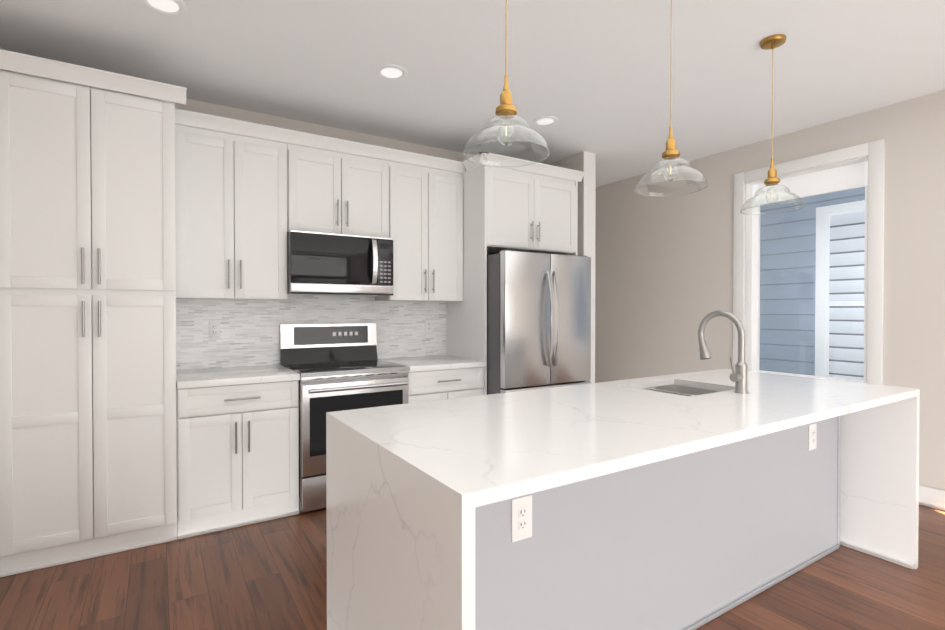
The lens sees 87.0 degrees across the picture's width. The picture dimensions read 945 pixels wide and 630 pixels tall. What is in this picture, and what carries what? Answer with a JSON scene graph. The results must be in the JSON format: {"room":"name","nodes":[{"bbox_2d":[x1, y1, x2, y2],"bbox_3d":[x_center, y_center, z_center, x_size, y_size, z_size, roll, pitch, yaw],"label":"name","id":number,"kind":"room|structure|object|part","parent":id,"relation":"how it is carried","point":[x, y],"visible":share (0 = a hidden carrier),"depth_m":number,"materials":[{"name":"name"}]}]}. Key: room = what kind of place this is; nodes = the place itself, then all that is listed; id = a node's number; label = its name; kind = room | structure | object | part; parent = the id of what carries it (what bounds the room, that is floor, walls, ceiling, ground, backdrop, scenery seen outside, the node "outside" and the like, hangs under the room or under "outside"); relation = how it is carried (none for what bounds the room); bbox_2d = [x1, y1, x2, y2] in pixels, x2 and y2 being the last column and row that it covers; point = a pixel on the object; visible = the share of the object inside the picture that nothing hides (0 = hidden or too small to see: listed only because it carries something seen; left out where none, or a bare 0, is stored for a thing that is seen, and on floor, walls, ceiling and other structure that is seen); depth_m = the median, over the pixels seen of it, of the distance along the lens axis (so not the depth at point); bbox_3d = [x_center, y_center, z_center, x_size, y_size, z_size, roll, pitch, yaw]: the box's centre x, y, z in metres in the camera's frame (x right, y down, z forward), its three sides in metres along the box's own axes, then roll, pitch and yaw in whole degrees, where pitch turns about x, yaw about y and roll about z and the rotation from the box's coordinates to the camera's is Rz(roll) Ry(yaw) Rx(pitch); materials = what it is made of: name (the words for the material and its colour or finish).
{"room":"kitchen","nodes":[
{"label":"kitchen","id":0,"kind":"room"},
{"bbox_2d":[12,71,472,171],"bbox_3d":[-1.117,-0.104,4.054,4.164,2.777,0.140,0,1,-32],"label":"wall","id":1,"kind":"structure","parent":0,"point":[239,114],"depth_m":3.86,"materials":[{"name":"white paint"}]},
{"bbox_2d":[175,125,286,299],"bbox_3d":[-1.653,-0.655,3.414,0.680,1.090,0.355,0,1,-32],"label":"upper cabinet","id":2,"kind":"object","parent":1,"relation":"attached to","point":[231,212],"visible":0.98,"depth_m":3.28,"materials":[{"name":"white wood"}]},
{"bbox_2d":[176,295,445,369],"bbox_3d":[-1.138,0.115,3.954,2.121,0.540,0.010,0,1,-32],"label":"tile backsplash","id":3,"kind":"structure","parent":1,"relation":"attached to","point":[249,332],"depth_m":3.74,"materials":[{"name":"tile"}]},
{"bbox_2d":[209,321,219,337],"bbox_3d":[-1.819,0.105,3.512,0.072,0.116,0.009,0,1,-32],"label":"outlet","id":4,"kind":"object","parent":3,"relation":"attached to","point":[214,329],"depth_m":3.51,"materials":[{"name":"white plastic"}]},
{"bbox_2d":[425,320,432,332],"bbox_3d":[-0.386,0.100,4.418,0.072,0.116,0.009,0,1,-32],"label":"outlet","id":5,"kind":"object","parent":3,"relation":"attached to","point":[428,323],"depth_m":4.41,"materials":[{"name":"white plastic"}]},
{"bbox_2d":[287,144,388,237],"bbox_3d":[-1.043,-0.896,3.797,0.757,0.615,0.355,0,1,-32],"label":"upper cabinet","id":6,"kind":"object","parent":1,"relation":"attached to","point":[335,192],"visible":0.75,"depth_m":3.66,"materials":[{"name":"white wood"}]},
{"bbox_2d":[175,108,464,173],"bbox_3d":[-1.040,-1.242,3.785,2.118,0.076,0.372,0,1,-32],"label":"crown molding","id":7,"kind":"structure","parent":6,"relation":"on","point":[192,119],"depth_m":3.52,"materials":[{"name":"white wood"}]},
{"bbox_2d":[287,230,392,296],"bbox_3d":[-1.019,-0.368,3.764,0.756,0.436,0.445,0,1,-32],"label":"microwave","id":8,"kind":"object","parent":6,"relation":"attached to","point":[324,264],"visible":1,"depth_m":3.60,"materials":[{"name":"silver metal"}]},
{"bbox_2d":[375,161,462,301],"bbox_3d":[-0.435,-0.662,4.183,0.675,1.090,0.355,0,1,-32],"label":"upper cabinet","id":9,"kind":"object","parent":1,"relation":"attached to","point":[425,219],"visible":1,"depth_m":4.05,"materials":[{"name":"white wood"}]},
{"bbox_2d":[0,505,944,629],"bbox_3d":[1.190,1.338,1.563,5.389,0.060,8.180,0,1,-32],"label":"floor","id":10,"kind":"structure","parent":0,"point":[269,575],"depth_m":2.36,"materials":[{"name":"brown wood"}]},
{"bbox_2d":[0,49,186,576],"bbox_3d":[-2.167,0.004,2.893,0.861,2.582,0.697,0,1,-32],"label":"pantry cabinet","id":11,"kind":"object","parent":10,"relation":"on","point":[88,422],"visible":1,"depth_m":2.63,"materials":[{"name":"white wood"}]},
{"bbox_2d":[177,380,298,539],"bbox_3d":[-1.567,0.854,3.293,0.680,0.875,0.675,0,1,-32],"label":"base cabinet","id":12,"kind":"object","parent":10,"relation":"on","point":[237,455],"visible":1,"depth_m":3.02,"materials":[{"name":"white wood"}]},
{"bbox_2d":[176,364,299,388],"bbox_3d":[-1.567,0.396,3.289,0.680,0.040,0.656,0,1,-32],"label":"countertop","id":13,"kind":"structure","parent":12,"relation":"on","point":[196,378],"depth_m":3.12,"materials":[{"name":"white stone"}]},
{"bbox_2d":[280,323,409,511],"bbox_3d":[-0.937,0.673,3.644,0.758,1.200,0.718,0,1,-32],"label":"range","id":14,"kind":"object","parent":10,"relation":"on","point":[351,371],"visible":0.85,"depth_m":3.44,"materials":[{"name":"silver metal"}]},
{"bbox_2d":[407,367,483,402],"bbox_3d":[-0.349,0.846,4.063,0.675,0.875,0.675,0,1,-32],"label":"base cabinet","id":15,"kind":"object","parent":10,"relation":"on","point":[431,385],"visible":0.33,"depth_m":3.79,"materials":[{"name":"white wood"}]},
{"bbox_2d":[378,355,485,371],"bbox_3d":[-0.350,0.389,4.059,0.675,0.040,0.656,0,1,-32],"label":"countertop","id":16,"kind":"structure","parent":15,"relation":"on","point":[429,363],"depth_m":3.89,"materials":[{"name":"white stone"}]},
{"bbox_2d":[446,151,584,394],"bbox_3d":[0.363,-0.004,4.494,1.107,2.567,0.692,0,1,-32],"label":"tall cabinet","id":17,"kind":"object","parent":10,"relation":"on","point":[532,207],"visible":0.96,"depth_m":4.18,"materials":[{"name":"white wood"}]},
{"bbox_2d":[487,249,590,394],"bbox_3d":[0.427,0.381,4.372,0.910,1.780,0.920,0,1,-32],"label":"refrigerator","id":18,"kind":"object","parent":10,"relation":"on","point":[538,320],"visible":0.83,"depth_m":3.97,"materials":[{"name":"silver metal"}]},
{"bbox_2d":[326,370,919,629],"bbox_3d":[0.857,0.859,2.262,2.736,0.885,1.038,0,1,-32],"label":"kitchen island","id":19,"kind":"object","parent":10,"relation":"on","point":[690,501],"depth_m":1.83,"materials":[{"name":"white stone"}]},
{"bbox_2d":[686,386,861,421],"bbox_3d":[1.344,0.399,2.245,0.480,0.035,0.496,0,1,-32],"label":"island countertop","id":20,"kind":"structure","parent":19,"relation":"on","point":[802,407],"depth_m":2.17,"materials":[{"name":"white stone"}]},
{"bbox_2d":[642,384,720,395],"bbox_3d":[1.099,0.518,2.633,0.510,0.209,0.450,0,1,-32],"label":"sink","id":21,"kind":"object","parent":20,"relation":"in","point":[678,389],"depth_m":2.82,"materials":[{"name":"grey metal"}]},
{"bbox_2d":[698,310,748,393],"bbox_3d":[1.239,0.177,2.505,0.121,0.403,0.263,0,1,-32],"label":"faucet","id":22,"kind":"object","parent":20,"relation":"on","point":[739,375],"depth_m":2.43,"materials":[{"name":"silver metal"}]},
{"bbox_2d":[0,0,944,186],"bbox_3d":[1.190,-1.498,1.535,5.389,0.060,8.180,0,1,-32],"label":"ceiling","id":23,"kind":"structure","parent":0,"point":[592,76],"depth_m":2.91,"materials":[{"name":"white paint"}]},
{"bbox_2d":[140,0,186,15],"bbox_3d":[-1.463,-1.472,2.355,0.196,0.010,0.196,0,1,-32],"label":"recessed light","id":24,"kind":"object","parent":23,"relation":"in","point":[172,7],"visible":1,"depth_m":2.38,"materials":[{"name":"white plastic"}]},
{"bbox_2d":[375,64,407,79],"bbox_3d":[-0.494,-1.478,3.038,0.196,0.010,0.196,0,1,-32],"label":"recessed light","id":25,"kind":"object","parent":23,"relation":"in","point":[391,72],"visible":1,"depth_m":3.03,"materials":[{"name":"white plastic"}]},
{"bbox_2d":[463,0,549,167],"bbox_3d":[0.118,-1.015,1.738,0.306,0.912,0.306,0,1,-32],"label":"pendant light","id":26,"kind":"object","parent":23,"relation":"hanging from","point":[506,109],"visible":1,"depth_m":1.73,"materials":[{"name":"clear glass"}]},
{"bbox_3d":[0.118,-0.644,1.741,0.062,0.104,0.062,0,1,-32],"label":"bulb","id":27,"kind":"part","parent":26,"relation":"part of","materials":[{"name":"clear glass"}]},
{"bbox_3d":[0.118,-0.628,1.742,0.306,0.138,0.306,0,1,-32],"label":"lamp shade","id":28,"kind":"part","parent":26,"relation":"part of","materials":[{"name":"clear glass"}]},
{"bbox_2d":[533,116,557,125],"bbox_3d":[0.560,-1.486,3.823,0.196,0.010,0.196,0,1,-32],"label":"recessed light","id":29,"kind":"object","parent":23,"relation":"in","point":[545,121],"visible":1,"depth_m":3.81,"materials":[{"name":"white plastic"}]},
{"bbox_2d":[635,0,707,196],"bbox_3d":[0.887,-1.019,2.224,0.306,0.912,0.306,0,1,-32],"label":"pendant light","id":30,"kind":"object","parent":23,"relation":"hanging from","point":[671,153],"visible":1,"depth_m":2.22,"materials":[{"name":"clear glass"}]},
{"bbox_3d":[0.887,-0.649,2.227,0.062,0.104,0.062,0,1,-32],"label":"bulb","id":31,"kind":"part","parent":30,"relation":"part of","materials":[{"name":"clear glass"}]},
{"bbox_3d":[0.887,-0.632,2.228,0.306,0.138,0.306,0,1,-32],"label":"lamp shade","id":32,"kind":"part","parent":30,"relation":"part of","materials":[{"name":"clear glass"}]},
{"bbox_2d":[740,34,805,214],"bbox_3d":[1.619,-1.024,2.686,0.306,0.912,0.306,0,1,-32],"label":"pendant light","id":33,"kind":"object","parent":23,"relation":"hanging from","point":[772,42],"visible":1,"depth_m":2.67,"materials":[{"name":"clear glass"}]},
{"bbox_3d":[1.619,-0.654,2.689,0.062,0.104,0.062,0,1,-32],"label":"bulb","id":34,"kind":"part","parent":33,"relation":"part of","materials":[{"name":"clear glass"}]},
{"bbox_3d":[1.619,-0.637,2.690,0.306,0.138,0.306,0,1,-32],"label":"lamp shade","id":35,"kind":"part","parent":33,"relation":"part of","materials":[{"name":"clear glass"}]},
{"bbox_2d":[549,151,595,382],"bbox_3d":[1.151,-0.119,5.506,1.227,2.777,1.448,0,1,-32],"label":"wall","id":36,"kind":"structure","parent":0,"point":[584,161],"depth_m":4.61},
{"bbox_2d":[595,90,944,490],"bbox_3d":[3.446,-0.093,2.892,0.140,2.777,8.040,0,1,-32],"label":"wall","id":37,"kind":"structure","parent":0,"point":[663,276],"depth_m":4.54,"materials":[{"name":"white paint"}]},
{"bbox_2d":[733,139,884,384],"bbox_3d":[2.690,-0.301,4.045,0.185,1.910,1.091,0,1,-32],"label":"window unit","id":38,"kind":"structure","parent":37,"relation":"in","point":[842,178],"depth_m":3.98,"materials":[{"name":"white"}]},
{"bbox_2d":[919,485,944,510],"bbox_3d":[3.341,1.230,2.921,0.018,0.130,7.900,0,1,-32],"label":"baseboard","id":39,"kind":"structure","parent":37,"relation":"attached to","point":[931,497],"depth_m":3.32,"materials":[{"name":"white wood"}]},
{"label":"outside","id":40,"kind":"structure","parent":0,"visible":0},
{"bbox_2d":[759,187,864,380],"bbox_3d":[3.864,-1.026,5.891,0.050,7.585,12.000,0,1,-32],"label":"neighbouring house","id":41,"kind":"structure","parent":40,"point":[814,297],"depth_m":5.75,"materials":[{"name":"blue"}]}
]}

